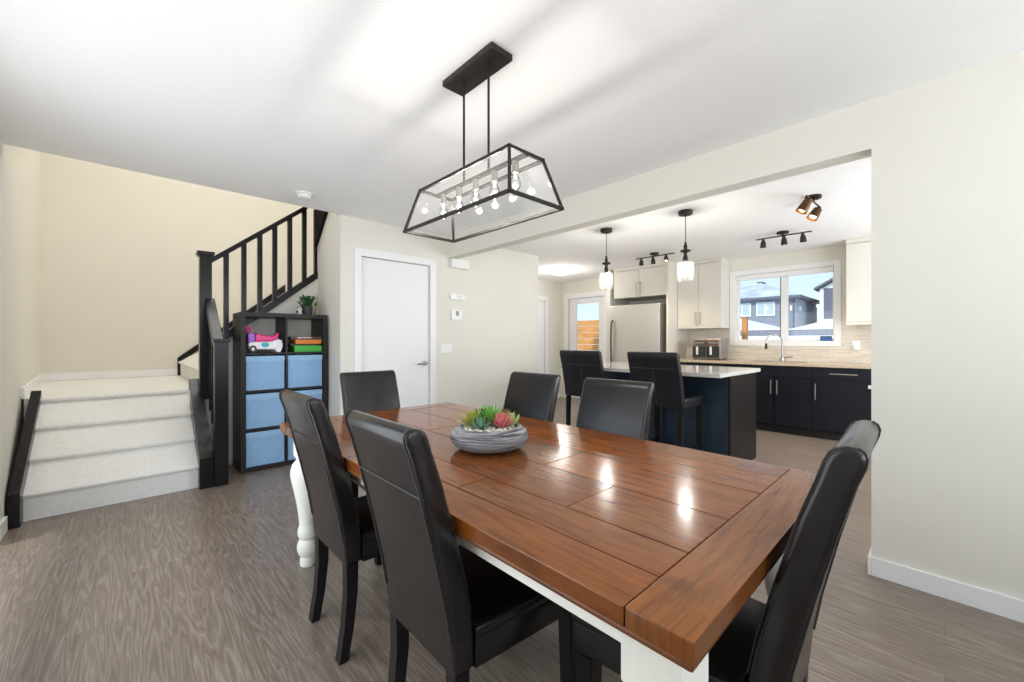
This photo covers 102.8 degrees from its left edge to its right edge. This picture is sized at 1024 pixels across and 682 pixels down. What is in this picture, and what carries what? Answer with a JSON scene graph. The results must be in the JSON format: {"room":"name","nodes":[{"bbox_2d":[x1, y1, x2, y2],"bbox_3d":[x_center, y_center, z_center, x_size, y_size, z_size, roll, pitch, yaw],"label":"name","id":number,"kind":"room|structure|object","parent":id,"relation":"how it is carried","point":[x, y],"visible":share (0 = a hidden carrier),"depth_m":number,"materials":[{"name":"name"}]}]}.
{"room":"dining room","nodes":[
{"label":"dining room","id":0,"kind":"room"},
{"bbox_2d":[0,139,3,520],"bbox_3d":[-1.093,-0.020,0.254,0.120,2.440,6.270,0,0,-43],"label":"wall","id":1,"kind":"structure","parent":0,"point":[1,142],"depth_m":2.53,"materials":[{"name":"paint"}]},
{"bbox_2d":[0,516,7,540],"bbox_3d":[-3.134,1.153,2.515,0.015,0.095,0.190,0,0,-43],"label":"baseboard","id":2,"kind":"structure","parent":1,"relation":"attached to","point":[4,522],"depth_m":2.52,"materials":[{"name":"white wood"}]},
{"bbox_2d":[4,144,40,515],"bbox_3d":[-4.355,-1.400,3.604,3.090,5.200,0.125,0,0,44],"label":"wall","id":3,"kind":"structure","parent":0,"point":[22,166],"depth_m":3.12,"materials":[{"name":"paint"}]},
{"bbox_2d":[21,369,176,398],"bbox_3d":[-4.210,0.414,4.325,1.225,0.088,2.030,0,0,-43],"label":"baseboard","id":4,"kind":"structure","parent":3,"relation":"attached to","point":[30,386],"depth_m":4.90,"materials":[{"name":"white wood"}]},
{"bbox_2d":[41,152,313,380],"bbox_3d":[-4.019,-1.400,5.983,4.030,5.200,0.120,0,0,-43],"label":"wall","id":5,"kind":"structure","parent":0,"point":[120,261],"depth_m":5.17,"materials":[{"name":"paint"}]},
{"bbox_2d":[212,281,315,463],"bbox_3d":[-2.522,0.265,4.221,0.928,1.870,0.080,0,0,-43],"label":"wall","id":6,"kind":"structure","parent":0,"point":[296,328],"depth_m":4.23,"materials":[{"name":"paint"}]},
{"bbox_2d":[317,212,339,416],"bbox_3d":[-1.869,-1.400,4.294,0.122,5.200,0.670,0,0,-43],"label":"wall","id":7,"kind":"structure","parent":0,"point":[326,249],"depth_m":4.22,"materials":[{"name":"paint"}]},
{"bbox_2d":[336,215,537,415],"bbox_3d":[-0.691,-0.020,5.027,2.842,2.440,0.120,0,0,-43],"label":"wall","id":8,"kind":"structure","parent":0,"point":[496,336],"depth_m":5.09,"materials":[{"name":"paint"}]},
{"bbox_2d":[354,247,435,407],"bbox_3d":[-1.241,0.130,4.436,0.957,2.140,0.105,0,0,-43],"label":"door","id":9,"kind":"structure","parent":8,"relation":"in","point":[391,298],"depth_m":4.46,"materials":[{"name":"paint"}]},
{"bbox_2d":[440,344,451,352],"bbox_3d":[-0.777,0.090,4.855,0.165,0.110,0.012,0,0,-43],"label":"light switch","id":10,"kind":"object","parent":8,"relation":"attached to","point":[444,348],"visible":1,"depth_m":4.85,"materials":[{"name":"white plastic"}]},
{"bbox_2d":[451,310,461,319],"bbox_3d":[-0.669,-0.315,4.944,0.155,0.120,0.030,0,0,-43],"label":"thermostat","id":11,"kind":"object","parent":8,"relation":"attached to","point":[455,314],"visible":1,"depth_m":4.93,"materials":[{"name":"white plastic"}]},
{"bbox_2d":[450,294,464,299],"bbox_3d":[-0.654,-0.533,4.946,0.210,0.066,0.048,0,0,-43],"label":"sensor","id":12,"kind":"object","parent":8,"relation":"attached to","point":[452,296],"visible":1,"depth_m":4.93,"materials":[{"name":"white plastic"}]},
{"bbox_2d":[450,258,468,269],"bbox_3d":[-0.634,-0.930,4.958,0.255,0.110,0.058,0,0,-43],"label":"door chime","id":13,"kind":"object","parent":8,"relation":"attached to","point":[454,263],"visible":1,"depth_m":4.92,"materials":[{"name":"white plastic"}]},
{"bbox_2d":[0,0,1023,282],"bbox_3d":[0.214,-1.365,2.541,10.200,0.250,8.200,0,0,-43],"label":"ceiling","id":14,"kind":"structure","parent":0,"point":[346,104],"depth_m":2.03,"materials":[{"name":"paint"}]},
{"bbox_2d":[295,191,312,199],"bbox_3d":[-1.748,-1.217,3.439,0.136,0.046,0.136,0,0,-43],"label":"smoke detector","id":15,"kind":"object","parent":14,"relation":"attached to","point":[303,195],"visible":1,"depth_m":3.40,"materials":[{"name":"white plastic"}]},
{"bbox_2d":[403,41,563,242],"bbox_3d":[-0.165,-0.888,1.859,0.315,0.703,0.785,0,0,-43],"label":"chandelier","id":16,"kind":"object","parent":14,"relation":"hanging from","point":[492,58],"visible":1,"depth_m":1.79,"materials":[{"name":"metal"}]},
{"bbox_2d":[441,194,445,204],"bbox_3d":[-0.343,-0.709,2.049,0.028,0.048,0.028,0,0,-43],"label":"socket","id":17,"kind":"object","parent":16,"relation":"attached to","point":[443,196],"depth_m":2.04,"materials":[{"name":"silver metal"}]},
{"bbox_2d":[456,187,461,197],"bbox_3d":[-0.254,-0.709,1.954,0.028,0.048,0.028,0,0,-43],"label":"socket","id":18,"kind":"object","parent":16,"relation":"attached to","point":[458,189],"depth_m":1.94,"materials":[{"name":"silver metal"}]},
{"bbox_2d":[473,179,478,190],"bbox_3d":[-0.165,-0.709,1.859,0.028,0.048,0.028,0,0,-43],"label":"socket","id":19,"kind":"object","parent":16,"relation":"attached to","point":[475,181],"depth_m":1.85,"materials":[{"name":"silver metal"}]},
{"bbox_2d":[491,170,497,183],"bbox_3d":[-0.075,-0.709,1.765,0.028,0.048,0.028,0,0,-43],"label":"socket","id":20,"kind":"object","parent":16,"relation":"attached to","point":[494,173],"depth_m":1.75,"materials":[{"name":"silver metal"}]},
{"bbox_2d":[512,160,518,174],"bbox_3d":[0.014,-0.709,1.671,0.028,0.048,0.028,0,0,-43],"label":"socket","id":21,"kind":"object","parent":16,"relation":"attached to","point":[515,163],"depth_m":1.66,"materials":[{"name":"silver metal"}]},
{"bbox_2d":[549,268,571,274],"bbox_3d":[0.841,-1.194,7.121,0.400,0.092,0.400,0,0,-43],"label":"ceiling light","id":22,"kind":"object","parent":14,"relation":"attached to","point":[555,271],"visible":1,"depth_m":6.99,"materials":[{"name":"white plastic"}]},
{"bbox_2d":[600,227,611,283],"bbox_3d":[1.045,-0.906,4.528,0.150,0.668,0.150,0,0,-43],"label":"pendant lamp","id":23,"kind":"object","parent":14,"relation":"hanging from","point":[607,230],"visible":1,"depth_m":4.51,"materials":[{"name":"metal"}]},
{"bbox_2d":[602,256,610,272],"bbox_3d":[1.045,-0.847,4.528,0.096,0.187,0.096,0,0,-43],"label":"socket","id":24,"kind":"object","parent":23,"relation":"attached to","point":[606,263],"depth_m":4.51,"materials":[{"name":"metal"}]},
{"bbox_2d":[636,252,674,265],"bbox_3d":[2.008,-1.161,5.768,0.120,0.156,0.580,0,0,-43],"label":"track light","id":25,"kind":"object","parent":14,"relation":"attached to","point":[653,254],"visible":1,"depth_m":5.76,"materials":[{"name":"metal"}]},
{"bbox_2d":[678,209,692,274],"bbox_3d":[1.654,-0.906,3.900,0.150,0.668,0.150,0,0,-43],"label":"pendant lamp","id":26,"kind":"object","parent":14,"relation":"hanging from","point":[685,212],"visible":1,"depth_m":3.88,"materials":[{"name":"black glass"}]},
{"bbox_2d":[680,242,690,262],"bbox_3d":[1.654,-0.847,3.900,0.096,0.187,0.096,0,0,-43],"label":"socket","id":27,"kind":"object","parent":26,"relation":"attached to","point":[685,258],"depth_m":3.88,"materials":[{"name":"metal"}]},
{"bbox_2d":[756,230,811,247],"bbox_3d":[3.072,-1.163,4.641,0.120,0.154,0.540,0,0,-43],"label":"track light","id":28,"kind":"object","parent":14,"relation":"attached to","point":[784,233],"visible":1,"depth_m":4.61,"materials":[{"name":"metal"}]},
{"bbox_2d":[795,194,821,220],"bbox_3d":[2.566,-1.148,3.504,0.438,0.184,0.142,0,0,-41],"label":"track light","id":29,"kind":"object","parent":14,"relation":"attached to","point":[803,208],"visible":1,"depth_m":3.46,"materials":[{"name":"brown metal"}]},
{"bbox_2d":[0,397,1023,681],"bbox_3d":[-0.300,1.260,3.086,10.200,0.120,9.700,0,0,-43],"label":"floor","id":30,"kind":"structure","parent":0,"point":[211,584],"depth_m":1.84,"materials":[{"name":"brown wood"}]},
{"bbox_2d":[6,271,317,529],"bbox_3d":[-3.100,0.070,4.733,3.390,2.260,2.960,0,0,-43],"label":"staircase","id":31,"kind":"structure","parent":30,"relation":"on","point":[88,443],"depth_m":3.27,"materials":[{"name":"carpet"}]},
{"bbox_2d":[196,207,327,486],"bbox_3d":[-2.323,-0.300,3.917,1.056,3.000,0.725,0,0,-43],"label":"stair railing","id":32,"kind":"object","parent":31,"relation":"on","point":[213,349],"visible":0.88,"depth_m":3.78,"materials":[{"name":"black wood"}]},
{"bbox_2d":[233,312,326,473],"bbox_3d":[-2.304,0.468,4.084,0.753,1.465,0.382,0,0,-43],"label":"cube shelf","id":33,"kind":"object","parent":30,"relation":"on","point":[318,322],"visible":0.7,"depth_m":3.86,"materials":[{"name":"black wood"}]},
{"bbox_2d":[246,326,282,352],"bbox_3d":[-2.366,-0.017,3.900,0.306,0.251,0.138,0,0,-43],"label":"toy car","id":34,"kind":"object","parent":33,"relation":"on","point":[255,341],"visible":0.98,"depth_m":3.84,"materials":[{"name":"plastic"}]},
{"bbox_2d":[246,428,283,467],"bbox_3d":[-2.423,1.002,3.958,0.320,0.318,0.336,0,0,-43],"label":"storage bin","id":35,"kind":"object","parent":33,"relation":"on","point":[266,446],"visible":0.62,"depth_m":3.83,"materials":[{"name":"fabric"}]},
{"bbox_2d":[246,391,283,428],"bbox_3d":[-2.423,0.651,3.958,0.320,0.318,0.336,0,0,-43],"label":"storage bin","id":36,"kind":"object","parent":33,"relation":"on","point":[263,409],"visible":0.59,"depth_m":3.83,"materials":[{"name":"fabric"}]},
{"bbox_2d":[246,355,284,390],"bbox_3d":[-2.423,0.299,3.958,0.320,0.318,0.336,0,0,-43],"label":"storage bin","id":37,"kind":"object","parent":33,"relation":"on","point":[263,372],"visible":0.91,"depth_m":3.84,"materials":[{"name":"fabric"}]},
{"bbox_2d":[288,436,295,459],"bbox_3d":[-2.171,1.002,4.196,0.320,0.318,0.336,0,0,-43],"label":"storage bin","id":38,"kind":"object","parent":33,"relation":"on","point":[291,456],"visible":0.03,"depth_m":3.98,"materials":[{"name":"fabric"}]},
{"bbox_2d":[296,307,302,313],"bbox_3d":[-2.152,-0.306,4.149,0.057,0.082,0.051,0,0,-3],"label":"figurine","id":39,"kind":"object","parent":33,"relation":"on","point":[298,311],"visible":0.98,"depth_m":4.14,"materials":[{"name":"white ceramic"}]},
{"bbox_2d":[288,354,321,387],"bbox_3d":[-2.171,0.299,4.196,0.320,0.318,0.336,0,0,-43],"label":"storage bin","id":40,"kind":"object","parent":33,"relation":"on","point":[304,370],"visible":0.92,"depth_m":4.07,"materials":[{"name":"fabric"}]},
{"bbox_2d":[288,345,321,351],"bbox_3d":[-2.124,0.077,4.191,0.256,0.062,0.234,0,0,-43],"label":"game","id":41,"kind":"object","parent":33,"relation":"on","point":[315,348],"visible":0.87,"depth_m":4.11,"materials":[{"name":"green cardboard"}]},
{"bbox_2d":[288,344,318,345],"bbox_3d":[-2.152,0.037,4.184,0.266,0.018,0.224,0,0,-43],"label":"game","id":42,"kind":"object","parent":41,"relation":"on","point":[288,344],"visible":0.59,"depth_m":4.08,"materials":[{"name":"cardboard"}]},
{"bbox_2d":[289,340,320,343],"bbox_3d":[-2.119,0.007,4.191,0.244,0.042,0.219,0,0,-43],"label":"game","id":43,"kind":"object","parent":42,"relation":"on","point":[290,341],"visible":0.88,"depth_m":4.11,"materials":[{"name":"orange cardboard"}]},
{"bbox_2d":[288,337,321,339],"bbox_3d":[-2.139,-0.029,4.182,0.292,0.030,0.246,0,0,-43],"label":"game","id":44,"kind":"object","parent":43,"relation":"on","point":[289,338],"visible":0.77,"depth_m":4.08,"materials":[{"name":"cardboard"}]},
{"bbox_2d":[296,295,317,314],"bbox_3d":[-2.120,-0.373,4.240,0.219,0.214,0.213,0,0,22],"label":"potted plant","id":45,"kind":"object","parent":33,"relation":"on","point":[307,306],"visible":0.99,"depth_m":4.20,"materials":[{"name":"green plant"}]},
{"bbox_2d":[292,388,321,399],"bbox_3d":[-2.171,0.651,4.196,0.320,0.318,0.336,0,0,-43],"label":"storage bin","id":46,"kind":"object","parent":33,"relation":"on","point":[313,392],"visible":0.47,"depth_m":4.14,"materials":[{"name":"fabric"}]},
{"bbox_2d":[313,301,317,314],"bbox_3d":[-2.091,-0.346,4.356,0.053,0.159,0.051,0,0,10],"label":"bud vase","id":47,"kind":"object","parent":33,"relation":"on","point":[315,308],"visible":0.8,"depth_m":4.34,"materials":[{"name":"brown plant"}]},
{"bbox_2d":[279,389,380,665],"bbox_3d":[-0.620,0.701,1.770,0.613,0.999,0.438,0,0,-43],"label":"dining chair","id":48,"kind":"object","parent":30,"relation":"on","point":[343,524],"visible":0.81,"depth_m":1.55,"materials":[{"name":"leather"}]},
{"bbox_2d":[340,370,399,565],"bbox_3d":[-0.769,0.701,2.530,0.438,0.999,0.613,0,0,-43],"label":"dining chair","id":49,"kind":"object","parent":30,"relation":"on","point":[366,391],"visible":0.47,"depth_m":2.66,"materials":[{"name":"leather"}]},
{"bbox_2d":[344,410,575,681],"bbox_3d":[-0.141,0.701,1.259,0.613,0.999,0.438,0,0,-43],"label":"dining chair","id":50,"kind":"object","parent":30,"relation":"on","point":[463,609],"visible":0.89,"depth_m":1.09,"materials":[{"name":"leather"}]},
{"bbox_2d":[503,371,560,421],"bbox_3d":[-0.056,0.702,2.430,0.613,0.996,0.477,0,0,-43],"label":"dining chair","id":51,"kind":"object","parent":30,"relation":"on","point":[530,395],"visible":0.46,"depth_m":2.54,"materials":[{"name":"leather"}]},
{"bbox_2d":[280,402,816,681],"bbox_3d":[-0.100,0.820,1.766,1.080,0.761,2.205,0,0,-43],"label":"dining table","id":52,"kind":"object","parent":30,"relation":"on","point":[657,547],"visible":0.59,"depth_m":1.02,"materials":[{"name":"brown wood"}]},
{"bbox_2d":[450,404,528,453],"bbox_3d":[-0.093,0.351,1.683,0.323,0.175,0.323,0,0,-43],"label":"succulent bowl","id":53,"kind":"object","parent":52,"relation":"on","point":[486,431],"visible":1,"depth_m":1.60,"materials":[{"name":"stone"}]},
{"bbox_2d":[560,350,604,425],"bbox_3d":[0.864,0.648,4.424,0.480,1.103,0.540,0,0,42],"label":"bar stool","id":54,"kind":"object","parent":30,"relation":"on","point":[577,365],"visible":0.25,"depth_m":4.30,"materials":[{"name":"leather"}]},
{"bbox_2d":[576,377,654,439],"bbox_3d":[0.357,0.702,1.974,0.613,0.996,0.477,0,0,-43],"label":"dining chair","id":55,"kind":"object","parent":30,"relation":"on","point":[618,407],"visible":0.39,"depth_m":2.09,"materials":[{"name":"leather"}]},
{"bbox_2d":[606,270,629,361],"bbox_3d":[1.910,-0.019,7.335,0.649,2.439,0.075,0,0,-43],"label":"end panel","id":56,"kind":"object","parent":30,"relation":"on","point":[610,301],"visible":0.12,"depth_m":7.12,"materials":[{"name":"beige wood"}]},
{"bbox_2d":[610,303,665,361],"bbox_3d":[2.211,0.300,6.915,0.729,1.800,0.910,0,0,-43],"label":"refrigerator","id":57,"kind":"object","parent":30,"relation":"on","point":[636,327],"visible":0.37,"depth_m":6.67,"materials":[{"name":"silver metal"}]},
{"bbox_2d":[560,362,759,459],"bbox_3d":[1.557,0.740,4.472,1.105,0.920,1.755,0,0,-43],"label":"kitchen island","id":58,"kind":"object","parent":30,"relation":"on","point":[728,393],"visible":0.49,"depth_m":3.89,"materials":[{"name":"wood"}]},
{"bbox_2d":[627,351,702,450],"bbox_3d":[1.425,0.648,3.800,0.540,1.103,0.480,0,0,-42],"label":"bar stool","id":59,"kind":"object","parent":30,"relation":"on","point":[663,369],"visible":0.59,"depth_m":3.63,"materials":[{"name":"leather"}]},
{"bbox_2d":[666,261,686,358],"bbox_3d":[2.644,-0.019,6.558,0.649,2.439,0.037,0,0,-43],"label":"end panel","id":60,"kind":"object","parent":30,"relation":"on","point":[676,339],"visible":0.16,"depth_m":6.44,"materials":[{"name":"beige wood"}]},
{"bbox_2d":[680,362,740,366],"bbox_3d":[3.012,0.759,6.167,0.622,0.882,0.968,0,0,-43],"label":"base cabinet","id":61,"kind":"object","parent":30,"relation":"on","point":[682,363],"visible":0.06,"depth_m":5.91,"materials":[{"name":"black wood"}]},
{"bbox_2d":[571,420,880,681],"bbox_3d":[0.532,0.695,1.057,0.613,1.010,0.438,0,0,45],"label":"dining chair","id":62,"kind":"object","parent":30,"relation":"on","point":[771,641],"visible":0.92,"depth_m":0.80,"materials":[{"name":"leather"}]},
{"bbox_2d":[741,364,812,436],"bbox_3d":[3.621,0.759,5.523,0.622,0.882,0.800,0,0,-43],"label":"base cabinet","id":63,"kind":"object","parent":30,"relation":"on","point":[783,393],"visible":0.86,"depth_m":5.26,"materials":[{"name":"black wood"}]},
{"bbox_2d":[812,367,870,440],"bbox_3d":[4.112,0.759,5.002,0.622,0.882,0.628,0,0,-43],"label":"base cabinet","id":64,"kind":"object","parent":30,"relation":"on","point":[841,397],"visible":0.73,"depth_m":4.86,"materials":[{"name":"black wood"}]},
{"bbox_3d":[4.809,0.759,4.264,0.622,0.882,1.398,0,0,-43],"label":"base cabinet","id":65,"kind":"object","parent":30,"relation":"on","visible":0},
{"bbox_2d":[680,358,870,368],"bbox_3d":[4.002,0.298,5.120,0.620,0.036,3.850,0,0,-43],"label":"countertop","id":66,"kind":"structure","parent":65,"relation":"on","point":[727,361],"depth_m":5.33,"materials":[{"name":"beige stone"}]},
{"bbox_2d":[692,338,727,359],"bbox_3d":[2.978,0.119,6.168,0.351,0.320,0.410,0,0,-43],"label":"toaster","id":67,"kind":"object","parent":66,"relation":"on","point":[702,348],"visible":0.98,"depth_m":6.06,"materials":[{"name":"silver metal"}]},
{"bbox_2d":[765,334,792,360],"bbox_3d":[3.723,0.089,5.714,0.330,0.380,0.084,0,0,28],"label":"faucet","id":68,"kind":"object","parent":66,"relation":"on","point":[766,345],"visible":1,"depth_m":5.71,"materials":[{"name":"silver metal"}]},
{"bbox_2d":[756,361,804,362],"bbox_3d":[3.619,0.303,5.548,0.352,0.030,0.650,0,0,-43],"label":"sink","id":69,"kind":"object","parent":66,"relation":"in","point":[756,361],"visible":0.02,"depth_m":5.68,"materials":[{"name":"metal"}]},
{"bbox_2d":[538,280,559,392],"bbox_3d":[0.079,-0.020,7.928,2.500,2.440,0.120,0,0,-43],"label":"wall","id":70,"kind":"structure","parent":0,"point":[545,288],"depth_m":8.57,"materials":[{"name":"paint"}]},
{"bbox_2d":[538,295,547,373],"bbox_3d":[0.364,0.140,8.143,1.000,2.120,0.078,0,0,-43],"label":"door","id":71,"kind":"structure","parent":70,"relation":"in","point":[542,298],"depth_m":8.39,"materials":[{"name":"paint"}]},
{"bbox_2d":[560,245,870,397],"bbox_3d":[3.329,-0.020,6.423,0.160,2.440,6.770,0,0,-43],"label":"wall","id":72,"kind":"structure","parent":0,"point":[835,252],"depth_m":6.03,"materials":[{"name":"paint"}]},
{"bbox_2d":[564,290,605,397],"bbox_3d":[1.485,0.110,8.265,0.143,2.180,1.080,0,0,-43],"label":"door","id":73,"kind":"structure","parent":72,"relation":"in","point":[602,300],"depth_m":8.39,"materials":[{"name":"paint"}]},
{"bbox_2d":[613,262,665,300],"bbox_3d":[2.297,-0.982,6.913,0.666,0.514,0.950,0,0,-43],"label":"upper cabinet","id":74,"kind":"object","parent":72,"relation":"attached to","point":[648,281],"visible":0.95,"depth_m":6.71,"materials":[{"name":"white wood"}]},
{"bbox_2d":[677,257,729,328],"bbox_3d":[2.984,-0.717,6.389,0.386,1.044,0.667,0,0,-43],"label":"upper cabinet","id":75,"kind":"object","parent":72,"relation":"attached to","point":[704,291],"visible":1,"depth_m":6.24,"materials":[{"name":"white wood"}]},
{"bbox_2d":[689,324,870,362],"bbox_3d":[3.908,0.030,5.684,0.012,0.500,2.900,0,0,-43],"label":"backsplash","id":76,"kind":"structure","parent":72,"relation":"attached to","point":[849,333],"depth_m":5.55,"materials":[{"name":"tile"}]},
{"bbox_2d":[852,341,859,350],"bbox_3d":[4.351,0.060,5.174,0.044,0.120,0.076,0,0,-43],"label":"wall outlet","id":77,"kind":"object","parent":76,"relation":"attached to","point":[855,344],"visible":1,"depth_m":5.18,"materials":[{"name":"white plastic"}]},
{"bbox_2d":[730,259,840,345],"bbox_3d":[3.837,-0.493,5.820,0.108,1.127,1.345,0,0,-43],"label":"window","id":78,"kind":"structure","parent":72,"relation":"in","point":[735,340],"depth_m":5.79,"materials":[{"name":"white plastic"}]},
{"bbox_2d":[736,266,833,280],"bbox_3d":[3.835,-0.945,5.796,0.060,0.074,1.203,0,0,-43],"label":"roller blind","id":79,"kind":"object","parent":78,"relation":"attached to","point":[831,268],"visible":1,"depth_m":5.74,"materials":[{"name":"white fabric"}]},
{"bbox_2d":[820,336,831,340],"bbox_3d":[4.168,-0.033,5.427,0.047,0.066,0.124,0,0,-43],"label":"sponge","id":80,"kind":"object","parent":78,"relation":"on","point":[822,338],"visible":1,"depth_m":5.41,"materials":[{"name":"blue"}]},
{"bbox_2d":[846,236,870,324],"bbox_3d":[4.482,-0.717,4.803,0.386,1.044,0.830,0,0,-43],"label":"upper cabinet","id":81,"kind":"object","parent":72,"relation":"attached to","point":[858,250],"visible":0.27,"depth_m":4.91,"materials":[{"name":"white wood"}]},
{"bbox_2d":[448,51,1023,599],"bbox_3d":[1.429,-0.020,2.635,0.125,2.440,6.270,0,0,-43],"label":"wall","id":82,"kind":"structure","parent":0,"point":[947,152],"depth_m":1.94,"materials":[{"name":"paint"}]},
{"bbox_2d":[867,548,1023,622],"bbox_3d":[2.732,1.153,1.255,0.153,0.095,2.474,0,0,-43],"label":"baseboard","id":83,"kind":"structure","parent":82,"relation":"attached to","point":[986,600],"depth_m":1.90,"materials":[{"name":"white wood"}]},
{"label":"outside","id":84,"kind":"structure","parent":0,"visible":0},
{"bbox_3d":[20.999,1.600,26.702,52.800,0.200,70.000,0,0,-43],"label":"snow ground","id":85,"kind":"structure","parent":84,"visible":0},
{"bbox_2d":[577,320,598,350],"bbox_3d":[1.115,0.460,11.299,0.115,2.080,3.700,0,0,-43],"label":"fence","id":86,"kind":"object","parent":85,"relation":"on","point":[592,326],"visible":0.02,"depth_m":10.46,"materials":[{"name":"orange wood"}]},
{"bbox_2d":[587,335,832,350],"bbox_3d":[6.391,0.680,9.472,3.500,1.640,11.000,0,0,-43],"label":"snow bank","id":87,"kind":"object","parent":85,"relation":"on","point":[749,337],"visible":0.09,"depth_m":9.88,"materials":[{"name":"white snow"}]},
{"bbox_2d":[741,317,748,338],"bbox_3d":[4.451,0.525,7.813,0.100,1.950,0.100,0,0,-43],"label":"fence post","id":88,"kind":"object","parent":85,"relation":"on","point":[744,319],"visible":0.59,"depth_m":7.78,"materials":[{"name":"brown wood"}]},
{"bbox_2d":[740,318,779,329],"bbox_3d":[7.928,0.275,13.743,2.400,2.450,2.300,0,0,-43],"label":"shed","id":89,"kind":"object","parent":85,"relation":"on","point":[751,324],"visible":0.06,"depth_m":12.79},
{"bbox_2d":[740,282,819,328],"bbox_3d":[14.195,-0.930,23.566,5.600,4.860,5.200,0,0,-43],"label":"house","id":90,"kind":"structure","parent":85,"relation":"on","point":[760,302],"depth_m":21.23,"materials":[{"name":"grey"}]},
{"bbox_2d":[740,328,832,335],"bbox_3d":[6.996,0.585,11.556,0.100,1.830,7.000,0,0,-43],"label":"fence","id":91,"kind":"object","parent":85,"relation":"on","point":[804,331],"visible":0.1,"depth_m":10.90,"materials":[{"name":"grey wood"}]},
{"bbox_2d":[792,319,832,328],"bbox_3d":[9.799,0.250,11.762,2.400,2.500,2.650,0,0,-43],"label":"shed","id":92,"kind":"object","parent":85,"relation":"on","point":[827,323],"visible":0.02,"depth_m":11.33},
{"bbox_2d":[814,278,832,321],"bbox_3d":[19.803,-1.425,21.269,6.600,5.850,5.540,0,0,-43],"label":"house","id":93,"kind":"structure","parent":85,"relation":"on","point":[825,289],"depth_m":20.87,"materials":[{"name":"white"}]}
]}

